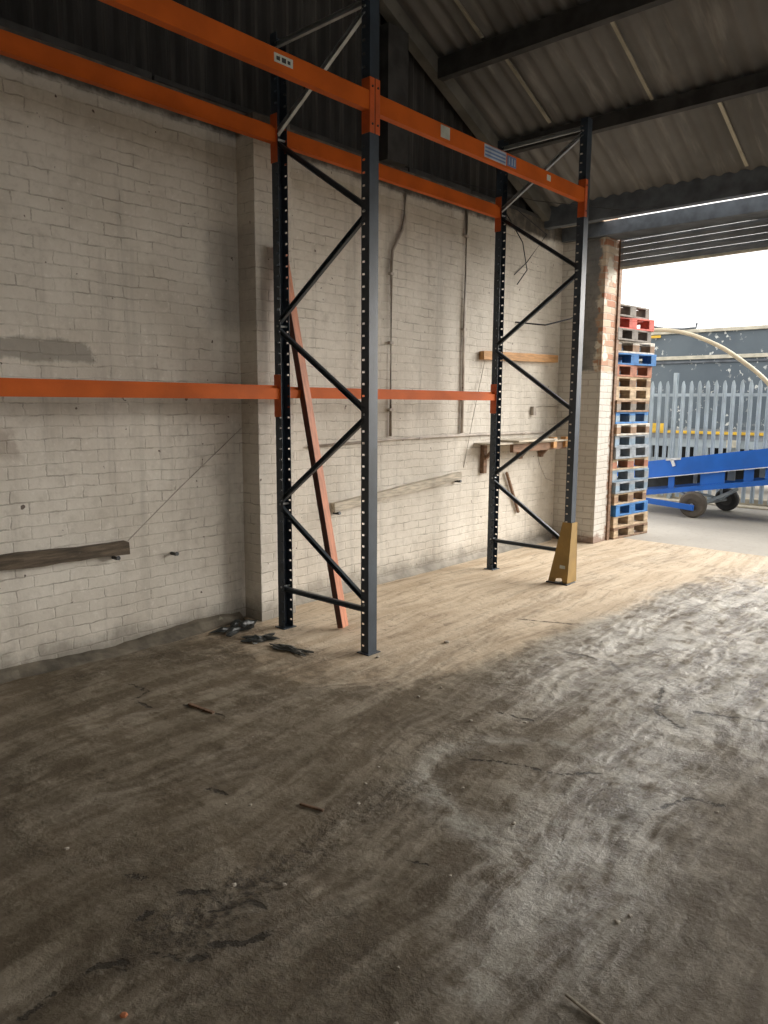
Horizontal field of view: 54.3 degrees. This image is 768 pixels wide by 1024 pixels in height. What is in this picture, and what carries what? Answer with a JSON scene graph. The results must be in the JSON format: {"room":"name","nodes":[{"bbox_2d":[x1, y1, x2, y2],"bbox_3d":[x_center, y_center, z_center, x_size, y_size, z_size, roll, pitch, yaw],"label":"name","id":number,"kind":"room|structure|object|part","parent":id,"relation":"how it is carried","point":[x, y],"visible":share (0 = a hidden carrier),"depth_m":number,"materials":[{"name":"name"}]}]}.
{"room":"warehouse interior","nodes":[
{"label":"warehouse interior","id":0,"kind":"room"},
{"bbox_2d":[0,0,533,212],"bbox_3d":[-2.834,-4.123,3.294,0.056,3.300,13.900,8,11,41],"label":"wall","id":1,"kind":"structure","parent":0,"point":[97,26],"depth_m":5.57,"materials":[{"name":"black metal"}]},
{"bbox_2d":[0,26,563,668],"bbox_3d":[-2.630,-0.808,4.063,0.250,3.720,14.620,8,11,41],"label":"wall","id":2,"kind":"structure","parent":0,"point":[119,228],"depth_m":5.24,"materials":[{"name":"white brick"}]},
{"bbox_2d":[0,540,129,570],"bbox_3d":[-2.251,0.300,4.404,0.082,0.125,1.600,8,11,41],"label":"batten","id":3,"kind":"object","parent":2,"relation":"attached to","point":[40,558],"visible":1,"depth_m":4.63,"materials":[{"name":"brown wood"}]},
{"bbox_2d":[111,556,120,559],"bbox_3d":[-1.771,0.301,4.946,0.078,0.033,0.030,8,11,41],"label":"peg","id":4,"kind":"object","parent":2,"relation":"attached to","point":[112,557],"visible":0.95,"depth_m":4.93,"materials":[{"name":"black metal"}]},
{"bbox_2d":[0,612,244,683],"bbox_3d":[-2.085,0.951,4.643,0.142,0.077,3.040,8,11,41],"label":"baseboard","id":5,"kind":"structure","parent":2,"relation":"attached to","point":[197,626],"depth_m":5.02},
{"bbox_2d":[170,552,178,555],"bbox_3d":[-1.477,0.291,5.275,0.078,0.033,0.030,8,11,41],"label":"peg","id":6,"kind":"object","parent":2,"relation":"attached to","point":[171,553],"visible":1,"depth_m":5.26,"materials":[{"name":"black metal"}]},
{"bbox_2d":[128,428,241,540],"bbox_3d":[-1.379,-0.222,5.291,0.015,0.725,1.006,7,10,38],"label":"string","id":7,"kind":"object","parent":2,"relation":"attached to","point":[240,428],"visible":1,"depth_m":5.23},
{"bbox_2d":[235,111,295,621],"bbox_3d":[-0.882,-0.999,5.654,0.199,3.660,0.340,8,11,41],"label":"pillar","id":8,"kind":"structure","parent":2,"relation":"attached to","point":[253,156],"depth_m":5.52,"materials":[{"name":"white paint"}]},
{"bbox_2d":[0,17,540,218],"bbox_3d":[-2.805,-2.620,3.438,0.074,0.045,13.640,8,11,41],"label":"beam","id":9,"kind":"structure","parent":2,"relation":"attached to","point":[6,23],"depth_m":4.94,"materials":[{"name":"metal"}]},
{"bbox_2d":[379,22,408,167],"bbox_3d":[0.086,-3.559,6.426,0.098,1.076,0.260,8,11,41],"label":"trim","id":10,"kind":"structure","parent":2,"relation":"attached to","point":[394,41],"depth_m":6.37,"materials":[{"name":"metal"}]},
{"bbox_2d":[330,472,461,512],"bbox_3d":[0.172,-0.204,7.063,0.059,0.230,1.820,8,11,41],"label":"batten","id":11,"kind":"object","parent":2,"relation":"attached to","point":[337,506],"visible":0.88,"depth_m":7.02,"materials":[{"name":"beige wood"}]},
{"bbox_2d":[387,193,405,435],"bbox_3d":[0.117,-1.774,6.779,0.032,2.160,0.215,8,11,41],"label":"conduit","id":12,"kind":"object","parent":2,"relation":"attached to","point":[391,273],"visible":1,"depth_m":6.71,"materials":[{"name":"grey metal"}]},
{"bbox_2d":[296,535,550,605],"bbox_3d":[0.617,0.535,7.672,0.061,0.060,4.300,8,11,41],"label":"trim","id":13,"kind":"structure","parent":2,"relation":"attached to","point":[435,566],"depth_m":7.46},
{"bbox_2d":[307,431,543,447],"bbox_3d":[0.632,-0.743,7.513,0.032,0.059,3.750,8,11,41],"label":"conduit","id":14,"kind":"object","parent":2,"relation":"attached to","point":[532,432],"visible":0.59,"depth_m":7.31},
{"bbox_2d":[460,209,468,432],"bbox_3d":[0.810,-1.895,7.536,0.034,2.190,0.052,8,11,41],"label":"conduit","id":15,"kind":"object","parent":2,"relation":"attached to","point":[464,329],"visible":0.86,"depth_m":7.54,"materials":[{"name":"grey metal"}]},
{"bbox_2d":[379,0,550,221],"bbox_3d":[-2.774,-4.077,3.171,0.100,3.234,13.843,8,11,41],"label":"beam","id":16,"kind":"structure","parent":2,"relation":"attached to","point":[391,11],"depth_m":7.00,"materials":[{"name":"black metal"}]},
{"bbox_2d":[505,472,519,512],"bbox_3d":[1.461,-0.219,8.511,0.030,0.491,0.300,7,11,40],"label":"wooden stick","id":17,"kind":"object","parent":2,"relation":"attached to","point":[506,473],"visible":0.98,"depth_m":8.47,"materials":[{"name":"brown wood"}]},
{"bbox_2d":[507,214,526,284],"bbox_3d":[1.408,-2.852,7.972,0.171,0.791,0.410,8,11,41],"label":"cable","id":18,"kind":"object","parent":2,"relation":"hanging from","point":[507,214],"visible":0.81,"depth_m":7.98,"materials":[{"name":"black plastic"}]},
{"bbox_2d":[479,351,557,362],"bbox_3d":[1.534,-1.726,8.356,0.063,0.116,1.540,8,11,41],"label":"rail","id":19,"kind":"object","parent":2,"relation":"attached to","point":[483,355],"visible":0.81,"depth_m":8.35,"materials":[{"name":"orange wood"}]},
{"bbox_2d":[463,361,484,467],"bbox_3d":[0.953,-1.032,7.825,0.026,1.122,0.326,8,12,44],"label":"string","id":20,"kind":"object","parent":19,"relation":"hanging from","point":[484,361],"visible":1,"depth_m":7.80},
{"bbox_2d":[474,436,567,473],"bbox_3d":[1.582,-0.646,8.395,0.300,0.360,1.560,8,11,41],"label":"wall shelf","id":21,"kind":"object","parent":2,"relation":"attached to","point":[516,445],"visible":0.84,"depth_m":8.22,"materials":[{"name":"orange wood"}]},
{"bbox_3d":[1.762,-0.744,8.489,0.045,0.088,1.160,8,11,41],"label":"rail","id":22,"kind":"part","parent":21,"relation":"part of","materials":[{"name":"brown wood"}]},
{"bbox_2d":[514,208,546,274],"bbox_3d":[1.590,-2.933,8.190,0.402,0.694,0.078,-3,9,-21],"label":"cable","id":23,"kind":"object","parent":2,"relation":"attached to","point":[516,208],"visible":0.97,"depth_m":8.16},
{"bbox_2d":[530,406,556,414],"bbox_3d":[1.922,-1.206,8.884,0.044,0.109,0.630,8,11,41],"label":"electrical socket","id":24,"kind":"object","parent":2,"relation":"attached to","point":[533,409],"visible":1,"depth_m":8.66,"materials":[{"name":"grey plastic"}]},
{"bbox_2d":[515,317,572,325],"bbox_3d":[1.913,-2.193,8.447,1.020,0.207,0.129,-5,10,-31],"label":"cable","id":25,"kind":"object","parent":2,"relation":"attached to","point":[571,317],"visible":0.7,"depth_m":8.36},
{"bbox_2d":[544,166,767,229],"bbox_3d":[6.160,-2.755,4.677,11.599,0.226,0.100,8,11,41],"label":"beam","id":26,"kind":"structure","parent":2,"relation":"attached to","point":[743,183],"depth_m":7.54,"materials":[{"name":"metal"}]},
{"bbox_2d":[0,538,767,1023],"bbox_3d":[1.734,1.603,0.617,11.320,0.032,14.900,8,11,41],"label":"floor","id":27,"kind":"structure","parent":0,"point":[639,684],"depth_m":3.09,"materials":[{"name":"concrete"}]},
{"bbox_2d":[120,1012,127,1017],"bbox_3d":[-0.710,1.373,2.044,0.023,0.010,0.018,3,9,16],"label":"chip","id":28,"kind":"object","parent":27,"relation":"on","point":[123,1014],"visible":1,"depth_m":2.04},
{"bbox_2d":[188,703,214,713],"bbox_3d":[-0.999,1.071,4.086,0.201,0.012,0.022,6,10,36],"label":"wood splinter","id":29,"kind":"object","parent":27,"relation":"on","point":[189,704],"visible":1,"depth_m":4.08,"materials":[{"name":"wood"}]},
{"bbox_2d":[208,619,256,636],"bbox_3d":[-1.080,0.837,5.532,0.228,0.042,0.436,4,9,22],"label":"scrap","id":30,"kind":"object","parent":27,"relation":"on","point":[236,625],"visible":1,"depth_m":5.51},
{"bbox_2d":[240,633,279,642],"bbox_3d":[-0.878,0.881,5.278,0.274,0.033,0.175,-3,9,-19],"label":"scrap","id":31,"kind":"object","parent":27,"relation":"on","point":[249,638],"visible":1,"depth_m":5.26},
{"bbox_2d":[269,643,313,655],"bbox_3d":[-0.642,0.919,5.065,0.374,0.022,0.113,6,10,35],"label":"scrap","id":32,"kind":"object","parent":27,"relation":"on","point":[290,648],"visible":1,"depth_m":5.04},
{"bbox_2d":[299,803,323,811],"bbox_3d":[-0.300,1.220,3.096,0.114,0.010,0.012,4,9,26],"label":"wood splinter","id":33,"kind":"object","parent":27,"relation":"on","point":[300,804],"visible":1,"depth_m":3.09,"materials":[{"name":"wood"}]},
{"bbox_2d":[286,254,347,627],"bbox_3d":[-0.525,-0.534,5.501,0.587,2.772,0.090,5,10,31],"label":"plank","id":34,"kind":"object","parent":27,"relation":"on","point":[294,327],"visible":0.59,"depth_m":5.48,"materials":[{"name":"brown wood"}]},
{"bbox_2d":[270,0,380,655],"bbox_3d":[-0.407,-1.124,5.024,0.959,4.094,0.120,8,11,41],"label":"frame","id":35,"kind":"object","parent":27,"relation":"on","point":[368,15],"visible":0.94,"depth_m":4.95,"materials":[{"name":"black metal"}]},
{"bbox_2d":[0,29,277,163],"bbox_3d":[-1.625,-2.400,4.118,0.074,0.312,2.692,8,11,41],"label":"beam","id":36,"kind":"structure","parent":35,"relation":"attached to","point":[13,46],"depth_m":4.29,"materials":[{"name":"orange metal"}]},
{"bbox_2d":[0,374,280,416],"bbox_3d":[-1.635,-0.692,4.367,0.074,0.298,2.692,8,11,41],"label":"beam","id":37,"kind":"structure","parent":35,"relation":"attached to","point":[9,387],"depth_m":4.49,"materials":[{"name":"orange metal"}]},
{"bbox_3d":[-1.634,-0.717,4.363,0.050,0.098,2.612,8,11,41],"label":"beam rail","id":38,"kind":"part","parent":37,"relation":"part of","materials":[{"name":"orange metal"}]},
{"bbox_2d":[98,0,374,133],"bbox_3d":[-0.981,-2.313,3.544,0.074,0.312,2.692,8,11,41],"label":"beam","id":39,"kind":"structure","parent":35,"relation":"attached to","point":[175,17],"depth_m":3.85,"materials":[{"name":"orange metal"}]},
{"bbox_3d":[-0.733,0.856,5.599,0.110,0.006,0.120,8,11,41],"label":"plate","id":40,"kind":"part","parent":35,"relation":"part of","materials":[{"name":"black metal"}]},
{"bbox_3d":[-0.103,0.941,5.037,0.110,0.006,0.120,8,11,41],"label":"plate","id":41,"kind":"part","parent":35,"relation":"part of","materials":[{"name":"black metal"}]},
{"bbox_2d":[278,129,501,231],"bbox_3d":[0.193,-2.680,6.115,0.074,0.312,2.722,8,11,41],"label":"beam","id":42,"kind":"structure","parent":35,"relation":"attached to","point":[297,143],"depth_m":6.00,"materials":[{"name":"orange metal"}]},
{"bbox_2d":[287,384,496,412],"bbox_3d":[0.184,-0.972,6.363,0.074,0.282,2.722,8,11,41],"label":"beam","id":43,"kind":"structure","parent":35,"relation":"attached to","point":[316,393],"depth_m":6.38,"materials":[{"name":"orange metal"}]},
{"bbox_3d":[0.184,-0.997,6.360,0.050,0.082,2.642,8,11,41],"label":"beam rail","id":44,"kind":"part","parent":43,"relation":"part of","materials":[{"name":"orange metal"}]},
{"bbox_2d":[375,79,587,217],"bbox_3d":[0.837,-2.593,5.541,0.074,0.312,2.722,8,11,41],"label":"beam","id":45,"kind":"structure","parent":35,"relation":"attached to","point":[390,111],"depth_m":5.27,"materials":[{"name":"orange metal"}]},
{"bbox_2d":[484,117,592,583],"bbox_3d":[1.422,-1.406,7.031,0.959,4.094,0.120,8,11,41],"label":"frame","id":46,"kind":"object","parent":27,"relation":"on","point":[585,136],"visible":0.92,"depth_m":6.93,"materials":[{"name":"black metal"}]},
{"bbox_2d":[546,522,577,585],"bbox_3d":[1.676,0.376,7.013,0.220,0.575,0.204,8,11,41],"label":"guard","id":47,"kind":"object","parent":27,"relation":"on","point":[564,563],"visible":0.98,"depth_m":6.96,"materials":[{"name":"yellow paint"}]},
{"bbox_3d":[1.629,0.663,7.005,0.220,0.010,0.070,8,11,41],"label":"foot plate","id":48,"kind":"part","parent":47,"relation":"part of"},
{"bbox_2d":[565,993,604,1023],"bbox_3d":[0.558,1.376,2.065,0.010,0.008,0.143,-6,10,-35],"label":"wood splinter","id":49,"kind":"object","parent":27,"relation":"on","point":[567,995],"visible":1,"depth_m":2.07,"materials":[{"name":"beige wood"}]},
{"bbox_2d":[396,0,767,206],"bbox_3d":[3.849,-3.998,1.943,12.240,3.071,6.840,8,11,41],"label":"ceiling","id":50,"kind":"structure","parent":0,"point":[677,46],"depth_m":6.53,"materials":[{"name":"grey metal"}]},
{"bbox_2d":[437,0,672,80],"bbox_3d":[4.788,-3.429,2.977,11.520,0.170,0.080,8,11,41],"label":"roof beam","id":51,"kind":"structure","parent":50,"relation":"attached to","point":[589,15],"depth_m":6.07,"materials":[{"name":"metal"}]},
{"bbox_2d":[454,0,748,166],"bbox_3d":[2.252,-3.749,6.174,3.280,1.268,2.291,4,9,26],"label":"trim","id":52,"kind":"structure","parent":50,"relation":"attached to","point":[613,24],"depth_m":6.45,"materials":[{"name":"paint"}]},
{"bbox_2d":[504,70,767,154],"bbox_3d":[5.476,-3.107,3.796,11.520,0.120,0.080,8,11,41],"label":"beam","id":53,"kind":"structure","parent":50,"relation":"attached to","point":[758,82],"depth_m":6.49,"materials":[{"name":"metal"}]},
{"bbox_2d":[552,237,619,543],"bbox_3d":[2.439,-1.414,9.051,0.549,3.540,0.370,8,11,41],"label":"brick pillar","id":54,"kind":"structure","parent":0,"point":[602,265],"depth_m":8.87,"materials":[{"name":"brick"}]},
{"bbox_2d":[605,240,623,539],"bbox_3d":[2.766,-1.433,8.985,0.019,3.600,0.065,8,11,41],"label":"trim","id":55,"kind":"structure","parent":54,"relation":"attached to","point":[619,270],"depth_m":8.98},
{"bbox_2d":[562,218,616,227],"bbox_3d":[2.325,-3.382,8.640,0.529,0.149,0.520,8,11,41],"label":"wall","id":56,"kind":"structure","parent":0,"point":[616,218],"depth_m":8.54,"materials":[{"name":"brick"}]},
{"bbox_2d":[562,194,767,242],"bbox_3d":[6.501,-2.684,5.070,11.599,0.155,0.320,8,11,41],"label":"beam","id":57,"kind":"structure","parent":56,"relation":"on","point":[755,207],"depth_m":7.93,"materials":[{"name":"metal"}]},
{"label":"outside","id":58,"kind":"structure","parent":0,"visible":0},
{"bbox_2d":[617,461,767,556],"bbox_3d":[10.037,0.096,11.270,160.000,0.001,150.000,8,11,41],"label":"ground","id":59,"kind":"structure","parent":58,"point":[738,530],"depth_m":10.12,"materials":[{"name":"concrete"}]},
{"bbox_2d":[609,520,647,539],"bbox_3d":[2.751,0.170,9.975,0.800,0.142,1.200,-7,11,-41],"label":"wooden pallet","id":60,"kind":"object","parent":59,"relation":"on","point":[631,530],"visible":0.2,"depth_m":9.53,"materials":[{"name":"brown wood"}]},
{"bbox_3d":[3.112,0.291,9.573,0.800,0.022,0.100,-7,11,-41],"label":"board","id":61,"kind":"part","parent":60,"relation":"part of","materials":[{"name":"brown wood"}]},
{"bbox_2d":[610,511,647,527],"bbox_3d":[2.744,0.030,9.949,0.800,0.142,1.200,-7,11,-40],"label":"wooden pallet","id":62,"kind":"object","parent":60,"relation":"on","point":[642,517],"visible":0.19,"depth_m":9.51,"materials":[{"name":"beige wood"}]},
{"bbox_3d":[3.102,0.151,9.545,0.800,0.022,0.100,-7,11,-40],"label":"board","id":63,"kind":"part","parent":62,"relation":"part of","materials":[{"name":"beige wood"}]},
{"bbox_2d":[610,500,647,516],"bbox_3d":[2.736,-0.110,9.918,0.800,0.142,1.200,-7,11,-43],"label":"wooden pallet","id":64,"kind":"object","parent":62,"relation":"on","point":[640,506],"visible":0.19,"depth_m":9.48,"materials":[{"name":"blue wood"}]},
{"bbox_2d":[611,490,645,505],"bbox_3d":[2.710,-0.251,9.899,0.800,0.142,1.200,-7,11,-43],"label":"wooden pallet","id":65,"kind":"object","parent":64,"relation":"on","point":[623,498],"visible":0.16,"depth_m":9.47,"materials":[{"name":"beige wood"}]},
{"bbox_3d":[3.086,-0.132,9.511,0.800,0.022,0.100,-7,11,-43],"label":"board","id":66,"kind":"part","parent":65,"relation":"part of","materials":[{"name":"beige wood"}]},
{"bbox_2d":[611,476,647,493],"bbox_3d":[2.711,-0.388,9.850,0.800,0.142,1.200,-7,11,-43],"label":"wooden pallet","id":67,"kind":"object","parent":65,"relation":"on","point":[633,485],"visible":0.21,"depth_m":9.42,"materials":[{"name":"grey wood"}]},
{"bbox_3d":[3.087,-0.269,9.462,0.800,0.022,0.100,-7,11,-43],"label":"board","id":68,"kind":"part","parent":67,"relation":"part of","materials":[{"name":"grey wood"}]},
{"bbox_2d":[612,465,648,481],"bbox_3d":[2.726,-0.534,9.866,0.800,0.142,1.200,-6,11,-39],"label":"wooden pallet","id":69,"kind":"object","parent":67,"relation":"on","point":[640,473],"visible":0.26,"depth_m":9.43,"materials":[{"name":"grey wood"}]},
{"bbox_3d":[3.072,-0.411,9.452,0.800,0.022,0.100,-6,11,-39],"label":"board","id":70,"kind":"part","parent":69,"relation":"part of","materials":[{"name":"grey wood"}]},
{"bbox_2d":[613,457,647,470],"bbox_3d":[2.721,-0.679,9.868,0.800,0.142,1.200,-6,11,-39],"label":"wooden pallet","id":71,"kind":"object","parent":69,"relation":"on","point":[640,462],"visible":0.22,"depth_m":9.44,"materials":[{"name":"beige wood"}]},
{"bbox_3d":[3.072,-0.556,9.458,0.800,0.022,0.100,-6,11,-39],"label":"board","id":72,"kind":"part","parent":71,"relation":"part of","materials":[{"name":"beige wood"}]},
{"bbox_2d":[613,446,648,458],"bbox_3d":[2.706,-0.811,9.791,0.800,0.142,1.200,-7,11,-42],"label":"wooden pallet","id":73,"kind":"object","parent":71,"relation":"on","point":[635,451],"visible":0.28,"depth_m":9.36,"materials":[{"name":"grey wood"}]},
{"bbox_3d":[3.076,-0.692,9.398,0.800,0.022,0.100,-7,11,-42],"label":"board","id":74,"kind":"part","parent":73,"relation":"part of","materials":[{"name":"grey wood"}]},
{"bbox_2d":[614,434,648,447],"bbox_3d":[2.697,-0.954,9.778,0.800,0.142,1.200,-7,11,-42],"label":"wooden pallet","id":75,"kind":"object","parent":73,"relation":"on","point":[627,440],"visible":0.28,"depth_m":9.35,"materials":[{"name":"grey wood"}]},
{"bbox_3d":[3.065,-0.834,9.383,0.800,0.022,0.100,-7,11,-42],"label":"board","id":76,"kind":"part","parent":75,"relation":"part of","materials":[{"name":"grey wood"}]},
{"bbox_2d":[614,423,649,435],"bbox_3d":[2.697,-1.093,9.746,0.800,0.142,1.200,-7,11,-42],"label":"wooden pallet","id":77,"kind":"object","parent":75,"relation":"on","point":[640,428],"visible":0.26,"depth_m":9.32,"materials":[{"name":"brown wood"}]},
{"bbox_2d":[615,412,647,423],"bbox_3d":[2.680,-1.237,9.745,0.800,0.142,1.200,-7,11,-43],"label":"wooden pallet","id":78,"kind":"object","parent":77,"relation":"on","point":[620,417],"visible":0.26,"depth_m":9.32,"materials":[{"name":"blue wood"}]},
{"bbox_3d":[3.057,-1.118,9.357,0.800,0.022,0.100,-7,11,-43],"label":"board","id":79,"kind":"part","parent":78,"relation":"part of","materials":[{"name":"blue wood"}]},
{"bbox_2d":[615,400,648,411],"bbox_3d":[2.679,-1.375,9.701,0.800,0.142,1.200,-7,11,-43],"label":"wooden pallet","id":80,"kind":"object","parent":78,"relation":"on","point":[620,405],"visible":0.29,"depth_m":9.28,"materials":[{"name":"brown wood"}]},
{"bbox_3d":[3.056,-1.256,9.315,0.800,0.022,0.100,-7,11,-43],"label":"board","id":81,"kind":"part","parent":80,"relation":"part of","materials":[{"name":"brown wood"}]},
{"bbox_2d":[616,388,649,400],"bbox_3d":[2.691,-1.520,9.713,0.800,0.142,1.200,-7,11,-40],"label":"wooden pallet","id":82,"kind":"object","parent":80,"relation":"on","point":[625,394],"visible":0.28,"depth_m":9.29,"materials":[{"name":"beige wood"}]},
{"bbox_3d":[3.049,-1.399,9.309,0.800,0.022,0.100,-7,11,-40],"label":"board","id":83,"kind":"part","parent":82,"relation":"part of","materials":[{"name":"beige wood"}]},
{"bbox_2d":[617,376,650,388],"bbox_3d":[2.700,-1.665,9.716,0.800,0.142,1.200,-6,11,-39],"label":"wooden pallet","id":84,"kind":"object","parent":82,"relation":"on","point":[625,382],"visible":0.23,"depth_m":9.29,"materials":[{"name":"beige wood"}]},
{"bbox_3d":[3.049,-1.542,9.305,0.800,0.022,0.100,-6,11,-39],"label":"board","id":85,"kind":"part","parent":84,"relation":"part of","materials":[{"name":"beige wood"}]},
{"bbox_2d":[617,364,651,377],"bbox_3d":[2.703,-1.804,9.687,0.800,0.142,1.200,-6,11,-38],"label":"wooden pallet","id":86,"kind":"object","parent":84,"relation":"on","point":[626,370],"visible":0.23,"depth_m":9.26,"materials":[{"name":"red wood"}]},
{"bbox_3d":[3.045,-1.681,9.270,0.800,0.022,0.100,-6,11,-38],"label":"board","id":87,"kind":"part","parent":86,"relation":"part of","materials":[{"name":"red wood"}]},
{"bbox_2d":[618,353,656,365],"bbox_3d":[2.768,-1.950,9.703,0.800,0.142,1.200,-5,10,-32],"label":"wooden pallet","id":88,"kind":"object","parent":86,"relation":"on","point":[623,358],"visible":0.26,"depth_m":9.26,"materials":[{"name":"blue wood"}]},
{"bbox_2d":[618,340,654,354],"bbox_3d":[2.740,-2.093,9.693,0.800,0.142,1.200,-6,10,-38],"label":"wooden pallet","id":89,"kind":"object","parent":88,"relation":"on","point":[627,346],"visible":0.17,"depth_m":9.25,"materials":[{"name":"brown wood"}]},
{"bbox_2d":[618,327,650,342],"bbox_3d":[2.658,-2.220,9.572,0.800,0.142,1.200,-7,11,-42],"label":"wooden pallet","id":90,"kind":"object","parent":89,"relation":"on","point":[624,334],"visible":0.26,"depth_m":9.15,"materials":[{"name":"beige wood"}]},
{"bbox_3d":[3.032,-2.101,9.183,0.800,0.022,0.100,-7,11,-42],"label":"board","id":91,"kind":"part","parent":90,"relation":"part of","materials":[{"name":"beige wood"}]},
{"bbox_2d":[620,317,654,331],"bbox_3d":[2.726,-2.376,9.659,0.800,0.142,1.200,-5,10,-33],"label":"wooden pallet","id":92,"kind":"object","parent":90,"relation":"on","point":[625,322],"visible":0.23,"depth_m":9.22,"materials":[{"name":"red wood"}]},
{"bbox_2d":[620,304,649,318],"bbox_3d":[2.632,-2.507,9.562,0.800,0.142,1.200,-7,11,-42],"label":"wooden pallet","id":93,"kind":"object","parent":92,"relation":"on","point":[629,311],"visible":0.2,"depth_m":9.15,"materials":[{"name":"beige wood"}]},
{"bbox_3d":[3.007,-2.387,9.172,0.800,0.022,0.100,-7,11,-42],"label":"board","id":94,"kind":"part","parent":93,"relation":"part of","materials":[{"name":"beige wood"}]},
{"bbox_3d":[3.025,-2.249,9.212,0.800,0.022,0.100,-5,10,-33],"label":"board","id":95,"kind":"part","parent":92,"relation":"part of","materials":[{"name":"beige wood"}]},
{"bbox_3d":[3.078,-1.969,9.273,0.800,0.022,0.100,-6,10,-38],"label":"board","id":96,"kind":"part","parent":89,"relation":"part of","materials":[{"name":"brown wood"}]},
{"bbox_3d":[3.058,-1.822,9.250,0.800,0.022,0.100,-5,10,-32],"label":"board","id":97,"kind":"part","parent":88,"relation":"part of","materials":[{"name":"blue wood"}]},
{"bbox_3d":[3.071,-0.974,9.356,0.800,0.022,0.100,-7,11,-42],"label":"board","id":98,"kind":"part","parent":77,"relation":"part of","materials":[{"name":"brown wood"}]},
{"bbox_3d":[3.112,0.009,9.530,0.800,0.022,0.100,-7,11,-43],"label":"board","id":99,"kind":"part","parent":64,"relation":"part of","materials":[{"name":"blue wood"}]},
{"bbox_2d":[617,448,767,517],"bbox_3d":[6.539,-0.652,9.989,6.850,1.806,1.295,8,11,41],"label":"conveyor","id":100,"kind":"object","parent":59,"relation":"on","point":[724,472],"visible":0.93,"depth_m":11.12,"materials":[{"name":"blue metal"}]},
{"bbox_3d":[4.357,-0.451,11.349,0.090,0.188,0.020,8,11,41],"label":"web post","id":101,"kind":"part","parent":100,"relation":"part of","materials":[{"name":"blue metal"}]},
{"bbox_3d":[6.862,-0.699,10.345,6.810,1.278,0.030,8,11,41],"label":"web plate","id":102,"kind":"part","parent":100,"relation":"part of","materials":[{"name":"blue metal"}]},
{"bbox_3d":[4.799,-0.487,10.941,0.340,0.227,0.020,8,11,41],"label":"web post","id":103,"kind":"part","parent":100,"relation":"part of","materials":[{"name":"blue metal"}]},
{"bbox_3d":[5.167,-0.518,10.601,0.130,0.191,0.020,8,11,41],"label":"web post","id":104,"kind":"part","parent":100,"relation":"part of","materials":[{"name":"blue metal"}]},
{"bbox_3d":[5.357,-0.534,10.426,0.080,0.182,0.020,8,11,41],"label":"web post","id":105,"kind":"part","parent":100,"relation":"part of","materials":[{"name":"blue metal"}]},
{"bbox_2d":[619,323,767,460],"bbox_3d":[7.660,-2.105,14.689,13.540,3.341,2.500,8,11,41],"label":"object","id":106,"kind":"object","parent":59,"relation":"on","point":[695,360],"visible":0.16,"depth_m":14.37,"materials":[{"name":"paint"}]},
{"bbox_3d":[5.521,-1.704,15.054,0.360,0.160,0.009,8,11,41],"label":"yellow plate","id":107,"kind":"part","parent":106,"relation":"part of","materials":[{"name":"paint"}]},
{"bbox_3d":[6.884,-2.785,13.716,13.540,0.040,0.029,8,11,41],"label":"rail","id":108,"kind":"part","parent":106,"relation":"part of","materials":[{"name":"metal"}]},
{"bbox_3d":[6.880,-2.869,13.698,13.540,0.070,0.044,8,11,41],"label":"rail","id":109,"kind":"part","parent":106,"relation":"part of","materials":[{"name":"beige metal"}]},
{"bbox_3d":[7.691,-1.543,14.808,13.500,0.195,2.400,8,11,41],"label":"floor frame","id":110,"kind":"part","parent":106,"relation":"part of","materials":[{"name":"metal"}]},
{"bbox_3d":[6.898,-3.368,13.642,13.540,0.065,0.100,8,11,41],"label":"rail","id":111,"kind":"part","parent":106,"relation":"part of","materials":[{"name":"grey metal"}]},
{"bbox_3d":[6.933,-1.250,14.003,13.500,0.159,0.100,8,11,41],"label":"panel","id":112,"kind":"part","parent":106,"relation":"part of","materials":[{"name":"grey metal"}]},
{"bbox_3d":[6.582,-1.284,14.148,0.220,0.140,0.009,8,11,41],"label":"number plate","id":113,"kind":"part","parent":106,"relation":"part of","materials":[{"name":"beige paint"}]},
{"bbox_2d":[619,373,767,504],"bbox_3d":[5.849,-1.180,12.225,7.840,2.200,0.154,8,11,41],"label":"fence","id":114,"kind":"object","parent":59,"relation":"on","point":[691,393],"visible":0.34,"depth_m":12.49,"materials":[{"name":"grey metal"}]},
{"bbox_3d":[5.019,-1.299,13.012,0.060,2.200,0.084,8,11,41],"label":"post","id":115,"kind":"part","parent":114,"relation":"part of","materials":[{"name":"grey metal"}]},
{"bbox_3d":[6.087,-1.859,11.867,7.150,0.050,0.048,8,11,41],"label":"rail","id":116,"kind":"part","parent":114,"relation":"part of","materials":[{"name":"grey metal"}]},
{"bbox_2d":[638,328,767,385],"bbox_3d":[3.960,-1.200,10.503,3.683,2.719,0.056,8,11,41],"label":"pipe","id":117,"kind":"object","parent":59,"relation":"on","point":[759,374],"visible":0.46,"depth_m":9.90,"materials":[{"name":"beige plastic"}]},
{"bbox_2d":[646,493,767,506],"bbox_3d":[6.611,-0.087,11.931,12.000,0.130,0.180,8,11,41],"label":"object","id":118,"kind":"structure","parent":59,"relation":"on","point":[665,494],"depth_m":12.40,"materials":[{"name":"metal"}]},
{"bbox_2d":[646,496,767,509],"bbox_3d":[6.477,-0.016,11.791,12.000,0.031,0.220,8,11,41],"label":"trim","id":119,"kind":"structure","parent":59,"relation":"on","point":[659,498],"depth_m":12.29,"materials":[{"name":"concrete"}]},
{"bbox_3d":[2.536,-3.335,8.883,0.529,0.310,0.090,8,11,41],"label":"wall","id":120,"kind":"structure","parent":0,"visible":0},
{"bbox_2d":[620,218,767,269],"bbox_3d":[5.569,-2.700,6.203,7.560,0.387,0.040,7,10,42],"label":"roller shutter","id":121,"kind":"object","parent":120,"relation":"attached to","point":[750,246],"visible":0.91,"depth_m":8.14,"materials":[{"name":"metal"}]},
{"bbox_3d":[5.570,-2.522,6.227,7.560,0.027,0.040,7,10,42],"label":"rail","id":122,"kind":"part","parent":121,"relation":"part of","materials":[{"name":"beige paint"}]}
]}

